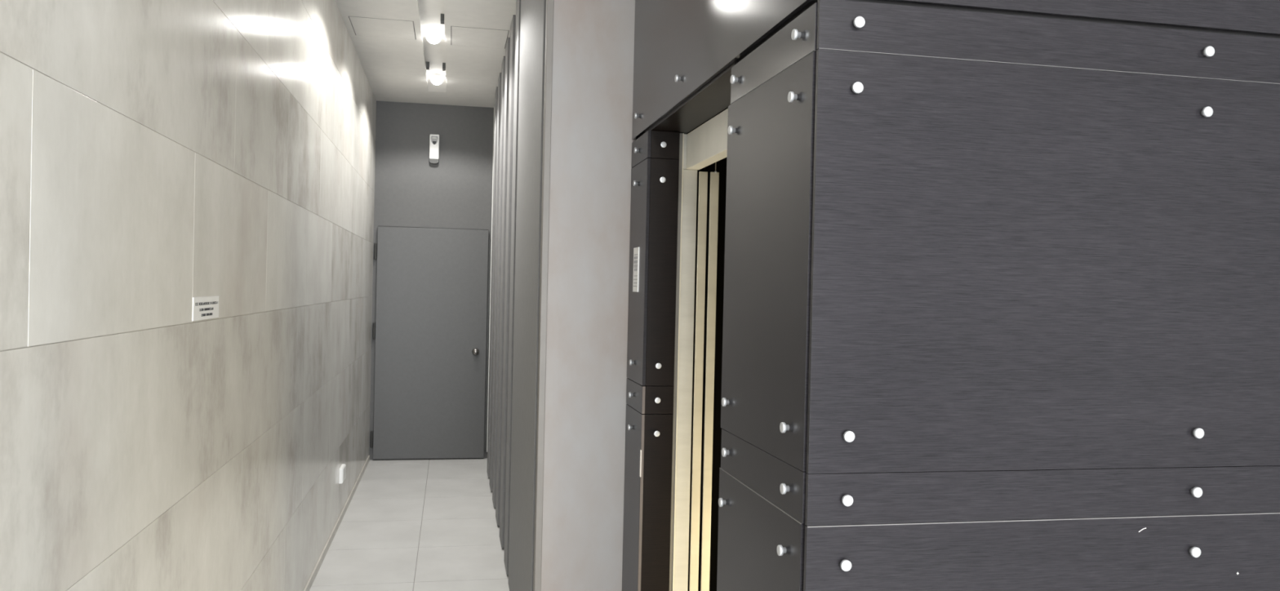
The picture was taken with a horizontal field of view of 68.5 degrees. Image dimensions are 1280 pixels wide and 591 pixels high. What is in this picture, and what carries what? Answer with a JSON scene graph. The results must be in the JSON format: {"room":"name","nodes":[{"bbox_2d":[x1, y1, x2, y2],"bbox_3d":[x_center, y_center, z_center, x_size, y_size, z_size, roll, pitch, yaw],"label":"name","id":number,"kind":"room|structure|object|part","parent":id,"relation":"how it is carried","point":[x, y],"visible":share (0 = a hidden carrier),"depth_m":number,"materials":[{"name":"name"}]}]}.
{"room":"elevator lobby","nodes":[
{"label":"elevator lobby","id":0,"kind":"room"},
{"bbox_2d":[0,0,376,590],"bbox_3d":[-1.356,-0.077,2.636,0.150,3.453,12.905,1,0,-11],"label":"wall","id":1,"kind":"structure","parent":0,"point":[157,156],"depth_m":2.59,"materials":[{"name":"tile"}]},
{"bbox_2d":[192,296,218,320],"bbox_3d":[-1.331,0.038,2.886,0.003,0.069,0.305,1,0,-11],"label":"wall sign","id":2,"kind":"object","parent":1,"relation":"attached to","point":[207,307],"visible":1,"depth_m":2.87,"materials":[{"name":"white plastic"}]},
{"bbox_2d":[303,455,369,590],"bbox_3d":[-1.320,1.625,2.649,0.021,0.050,12.875,1,0,-11],"label":"baseboard","id":3,"kind":"structure","parent":1,"relation":"attached to","point":[327,545],"depth_m":6.24,"materials":[{"name":"tile"}]},
{"bbox_2d":[338,464,346,484],"bbox_3d":[-2.094,1.255,6.613,0.028,0.105,0.180,1,0,-11],"label":"box","id":4,"kind":"object","parent":1,"relation":"attached to","point":[342,471],"visible":1,"depth_m":6.53,"materials":[{"name":"white plastic"}]},
{"bbox_2d":[309,458,509,590],"bbox_3d":[0.704,1.733,3.072,4.236,0.080,13.005,1,0,-11],"label":"floor","id":5,"kind":"structure","parent":0,"point":[407,525],"depth_m":6.38,"materials":[{"name":"tile"}]},
{"bbox_2d":[335,0,516,107],"bbox_3d":[0.786,-1.863,3.045,4.236,0.250,13.005,1,0,-11],"label":"ceiling","id":6,"kind":"structure","parent":0,"point":[395,69],"depth_m":7.12,"materials":[{"name":"paint"}]},
{"bbox_2d":[348,16,416,39],"bbox_3d":[-1.747,-1.821,6.405,0.414,0.003,0.478,1,0,-11],"label":"access hatch","id":7,"kind":"object","parent":6,"relation":"attached to","point":[362,26],"visible":1,"depth_m":6.39,"materials":[{"name":"metal"}]},
{"bbox_2d":[423,13,444,44],"bbox_3d":[-1.413,-1.819,6.441,0.144,0.081,0.548,1,0,-11],"label":"ceiling spotlight","id":8,"kind":"object","parent":6,"relation":"attached to","point":[433,36],"visible":0.98,"depth_m":6.60,"materials":[{"name":"white paint"}]},
{"bbox_2d":[426,61,445,84],"bbox_3d":[-1.693,-1.836,7.812,0.152,0.081,0.548,1,0,-11],"label":"ceiling spotlight","id":9,"kind":"object","parent":6,"relation":"attached to","point":[436,78],"visible":1,"depth_m":7.96,"materials":[{"name":"white paint"}]},
{"bbox_2d":[450,26,509,48],"bbox_3d":[-1.129,-1.809,6.596,0.389,0.003,0.508,1,0,-11],"label":"access hatch","id":10,"kind":"object","parent":6,"relation":"attached to","point":[460,36],"visible":1,"depth_m":6.58,"materials":[{"name":"metal"}]},
{"bbox_2d":[368,100,493,459],"bbox_3d":[-1.986,-0.141,9.167,1.486,3.453,0.150,1,0,-11],"label":"wall","id":11,"kind":"structure","parent":0,"point":[455,192],"depth_m":9.07,"materials":[{"name":"grey paint"}]},
{"bbox_2d":[369,226,491,460],"bbox_3d":[-2.006,0.466,9.030,1.098,2.240,0.125,1,0,-11],"label":"door","id":12,"kind":"structure","parent":11,"relation":"in","point":[430,330],"depth_m":9.05,"materials":[{"name":"metal"}]},
{"bbox_3d":[-1.589,0.545,9.092,0.068,0.068,0.080,1,0,-11],"label":"knob","id":13,"kind":"part","parent":12,"relation":"part of","materials":[{"name":"metal"}]},
{"bbox_3d":[-1.490,0.486,9.188,0.022,2.080,0.020,1,0,-11],"label":"frame","id":14,"kind":"part","parent":12,"relation":"part of","materials":[{"name":"metal"}]},
{"bbox_2d":[429,133,439,164],"bbox_3d":[-1.976,-1.407,9.030,0.090,0.280,0.092,1,0,-11],"label":"air freshener","id":15,"kind":"object","parent":11,"relation":"attached to","point":[433,139],"visible":1,"depth_m":9.01,"materials":[{"name":"white plastic"}]},
{"bbox_2d":[486,106,494,452],"bbox_3d":[-1.437,-0.154,9.174,0.048,3.363,0.056,1,0,-11],"label":"trim","id":16,"kind":"structure","parent":11,"relation":"attached to","point":[494,107],"depth_m":9.15,"materials":[{"name":"white paint"}]},
{"bbox_2d":[541,0,635,590],"bbox_3d":[-0.243,-0.062,3.940,0.367,3.453,0.360,1,0,-11],"label":"wall pillar","id":17,"kind":"structure","parent":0,"point":[593,42],"depth_m":3.77,"materials":[{"name":"paint"}]},
{"bbox_2d":[533,0,554,590],"bbox_3d":[-0.384,-0.054,3.754,0.026,3.433,0.060,1,0,-11],"label":"trim","id":18,"kind":"structure","parent":17,"relation":"attached to","point":[549,3],"depth_m":3.73,"materials":[{"name":"metal"}]},
{"bbox_2d":[635,106,728,590],"bbox_3d":[0.881,-0.026,3.932,1.624,3.433,2.637,1,0,-11],"label":"shaft","id":19,"kind":"structure","parent":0,"point":[721,165],"depth_m":4.93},
{"bbox_2d":[644,61,738,133],"bbox_3d":[0.204,-0.613,3.042,0.143,0.013,1.160,1,0,-11],"label":"soffit panel","id":20,"kind":"object","parent":19,"relation":"attached to","point":[713,97],"visible":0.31,"depth_m":3.03,"materials":[{"name":"grey metal"}]},
{"bbox_2d":[669,108,728,590],"bbox_3d":[0.236,0.529,3.458,0.193,2.300,1.945,1,0,-11],"label":"doorway","id":21,"kind":"structure","parent":19,"relation":"in","point":[706,144],"depth_m":3.56,"materials":[{"name":"metal"}]},
{"bbox_3d":[0.119,0.533,3.581,0.014,2.286,0.098,1,0,-11],"label":"architrave","id":22,"kind":"part","parent":21,"relation":"part of","materials":[{"name":"beige metal"}]},
{"bbox_3d":[0.135,0.588,3.983,0.034,2.129,0.838,1,0,-11],"label":"door","id":23,"kind":"part","parent":21,"relation":"part of","materials":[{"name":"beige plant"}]},
{"bbox_3d":[0.178,0.589,3.991,0.034,2.129,0.838,1,0,-11],"label":"door","id":24,"kind":"part","parent":21,"relation":"part of","materials":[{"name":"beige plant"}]},
{"bbox_2d":[637,0,1279,590],"bbox_3d":[1.478,-0.016,3.112,2.676,3.453,1.944,1,0,-11],"label":"wall","id":25,"kind":"structure","parent":0,"point":[811,3],"depth_m":2.03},
{"bbox_2d":[622,404,644,590],"bbox_3d":[-0.041,1.046,3.645,0.028,1.212,0.319,1,0,-11],"label":"panel","id":26,"kind":"object","parent":25,"relation":"attached to","point":[634,420],"visible":0.98,"depth_m":3.61,"materials":[{"name":"metal"}]},
{"bbox_2d":[626,377,645,413],"bbox_3d":[-0.026,0.386,3.640,0.028,0.102,0.319,1,0,-11],"label":"panel","id":27,"kind":"object","parent":25,"relation":"attached to","point":[635,392],"visible":0.97,"depth_m":3.60,"materials":[{"name":"metal"}]},
{"bbox_2d":[626,158,650,386],"bbox_3d":[-0.015,-0.089,3.637,0.028,0.844,0.318,1,0,-11],"label":"panel","id":28,"kind":"object","parent":25,"relation":"attached to","point":[641,172],"visible":1,"depth_m":3.58,"materials":[{"name":"metal"}]},
{"bbox_2d":[632,247,639,292],"bbox_3d":[-0.016,-0.100,3.643,0.004,0.172,0.098,1,0,-11],"label":"notice","id":29,"kind":"object","parent":28,"relation":"attached to","point":[636,251],"visible":1,"depth_m":3.63,"materials":[{"name":"grey paper"}]},
{"bbox_2d":[633,253,637,286],"bbox_3d":[-0.017,-0.097,3.643,0.001,0.126,0.072,1,0,-11],"label":"print","id":30,"kind":"object","parent":29,"relation":"attached to","point":[635,255],"depth_m":3.64,"materials":[{"name":"grey paper"}]},
{"bbox_2d":[631,130,651,168],"bbox_3d":[-0.004,-0.563,3.633,0.028,0.100,0.318,1,0,-11],"label":"panel","id":31,"kind":"object","parent":25,"relation":"attached to","point":[641,147],"visible":0.96,"depth_m":3.59,"materials":[{"name":"metal"}]},
{"bbox_2d":[640,413,672,590],"bbox_3d":[0.058,1.049,3.502,0.107,1.212,0.028,1,0,-11],"label":"panel","id":32,"kind":"object","parent":25,"relation":"attached to","point":[658,430],"visible":1,"depth_m":3.50,"materials":[{"name":"brown laminate"}]},
{"bbox_2d":[644,386,673,413],"bbox_3d":[0.073,0.390,3.497,0.107,0.102,0.028,1,0,-11],"label":"panel","id":33,"kind":"object","parent":32,"relation":"on","point":[658,399],"visible":1,"depth_m":3.50,"materials":[{"name":"brown laminate"}]},
{"bbox_2d":[645,158,679,386],"bbox_3d":[0.084,-0.086,3.494,0.107,0.844,0.028,1,0,-11],"label":"panel","id":34,"kind":"object","parent":25,"relation":"attached to","point":[664,180],"visible":1,"depth_m":3.50,"materials":[{"name":"black metal"}]},
{"bbox_2d":[650,130,679,159],"bbox_3d":[0.094,-0.560,3.490,0.107,0.100,0.028,1,0,-11],"label":"panel","id":35,"kind":"object","parent":34,"relation":"on","point":[664,144],"visible":1,"depth_m":3.49,"materials":[{"name":"black metal"}]},
{"bbox_2d":[631,0,812,139],"bbox_3d":[0.170,-1.182,2.829,0.028,1.130,1.950,1,0,-11],"label":"panel","id":36,"kind":"object","parent":25,"relation":"attached to","point":[680,46],"visible":1,"depth_m":2.93,"materials":[{"name":"metal"}]},
{"bbox_2d":[716,467,805,590],"bbox_3d":[0.251,1.063,2.188,0.028,1.213,0.590,1,0,-11],"label":"panel","id":37,"kind":"object","parent":25,"relation":"attached to","point":[761,546],"visible":0.98,"depth_m":2.18,"materials":[{"name":"metal"}]},
{"bbox_2d":[720,428,806,524],"bbox_3d":[0.268,0.404,2.176,0.028,0.103,0.584,1,0,-11],"label":"panel","id":38,"kind":"object","parent":25,"relation":"attached to","point":[780,482],"visible":0.97,"depth_m":2.11,"materials":[{"name":"metal"}]},
{"bbox_2d":[720,51,816,471],"bbox_3d":[0.278,-0.071,2.178,0.028,0.845,0.592,1,0,-11],"label":"panel","id":39,"kind":"object","parent":25,"relation":"attached to","point":[771,128],"visible":0.98,"depth_m":2.11,"materials":[{"name":"metal"}]},
{"bbox_2d":[730,2,817,103],"bbox_3d":[0.291,-0.542,2.161,0.028,0.095,0.576,1,0,-11],"label":"panel","id":40,"kind":"object","parent":25,"relation":"attached to","point":[797,39],"visible":0.98,"depth_m":2.10,"materials":[{"name":"metal"}]},
{"bbox_2d":[803,512,1279,590],"bbox_3d":[1.631,1.095,2.138,2.676,1.213,0.028,1,0,-11],"label":"panel","id":41,"kind":"object","parent":25,"relation":"attached to","point":[1230,552],"visible":1,"depth_m":1.98,"materials":[{"name":"metal"}]},
{"bbox_2d":[804,465,1279,526],"bbox_3d":[1.645,0.436,2.133,2.676,0.103,0.028,1,0,-11],"label":"panel","id":42,"kind":"object","parent":25,"relation":"attached to","point":[904,497],"visible":1,"depth_m":1.97,"materials":[{"name":"laminate"}]},
{"bbox_2d":[806,48,1279,473],"bbox_3d":[1.656,-0.039,2.129,2.676,0.845,0.028,1,0,-11],"label":"panel","id":43,"kind":"object","parent":25,"relation":"attached to","point":[1015,266],"visible":1,"depth_m":1.97,"materials":[{"name":"metal"}]},
{"bbox_2d":[816,0,1279,84],"bbox_3d":[1.667,-0.513,2.126,2.676,0.100,0.028,1,0,-11],"label":"panel","id":44,"kind":"object","parent":25,"relation":"attached to","point":[849,25],"visible":1,"depth_m":1.96,"materials":[{"name":"metal"}]},
{"bbox_2d":[886,0,1279,35],"bbox_3d":[1.680,-1.140,2.129,2.676,1.134,0.012,1,0,-11],"label":"panel","id":45,"kind":"object","parent":25,"relation":"attached to","point":[1255,16],"visible":1,"depth_m":2.02,"materials":[{"name":"metal"}]},
{"bbox_3d":[-0.816,-0.096,6.668,0.175,3.453,5.214,1,0,-11],"label":"wall","id":46,"kind":"structure","parent":0,"visible":0},
{"bbox_2d":[487,86,497,477],"bbox_3d":[-1.281,-0.114,8.351,0.073,3.419,0.280,1,0,-11],"label":"upright slat","id":47,"kind":"object","parent":46,"relation":"attached to","point":[496,90],"visible":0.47,"depth_m":8.22,"materials":[{"name":"grey metal"}]},
{"bbox_2d":[488,72,501,491],"bbox_3d":[-1.173,-0.107,7.811,0.073,3.419,0.280,1,0,-11],"label":"upright slat","id":48,"kind":"object","parent":46,"relation":"attached to","point":[500,75],"visible":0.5,"depth_m":7.68,"materials":[{"name":"grey metal"}]},
{"bbox_2d":[492,56,505,507],"bbox_3d":[-1.061,-0.101,7.253,0.073,3.419,0.280,1,0,-11],"label":"upright slat","id":49,"kind":"object","parent":46,"relation":"attached to","point":[503,66],"visible":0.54,"depth_m":7.12,"materials":[{"name":"grey metal"}]},
{"bbox_2d":[495,37,510,526],"bbox_3d":[-0.952,-0.094,6.713,0.073,3.419,0.280,1,0,-11],"label":"upright slat","id":50,"kind":"object","parent":46,"relation":"attached to","point":[508,44],"visible":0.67,"depth_m":6.58,"materials":[{"name":"grey metal"}]},
{"bbox_2d":[499,14,515,547],"bbox_3d":[-0.842,-0.087,6.164,0.073,3.419,0.280,1,0,-11],"label":"upright slat","id":51,"kind":"object","parent":46,"relation":"attached to","point":[513,27],"visible":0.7,"depth_m":6.03,"materials":[{"name":"grey metal"}]},
{"bbox_2d":[503,0,520,574],"bbox_3d":[-0.730,-0.081,5.605,0.073,3.419,0.280,1,0,-11],"label":"upright slat","id":52,"kind":"object","parent":46,"relation":"attached to","point":[517,2],"visible":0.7,"depth_m":5.51,"materials":[{"name":"grey metal"}]},
{"bbox_2d":[508,0,546,590],"bbox_3d":[-0.529,-0.069,4.606,0.073,3.419,1.448,1,0,-11],"label":"panel","id":53,"kind":"object","parent":46,"relation":"attached to","point":[533,12],"visible":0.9,"depth_m":4.43,"materials":[{"name":"grey paint"}]}
]}

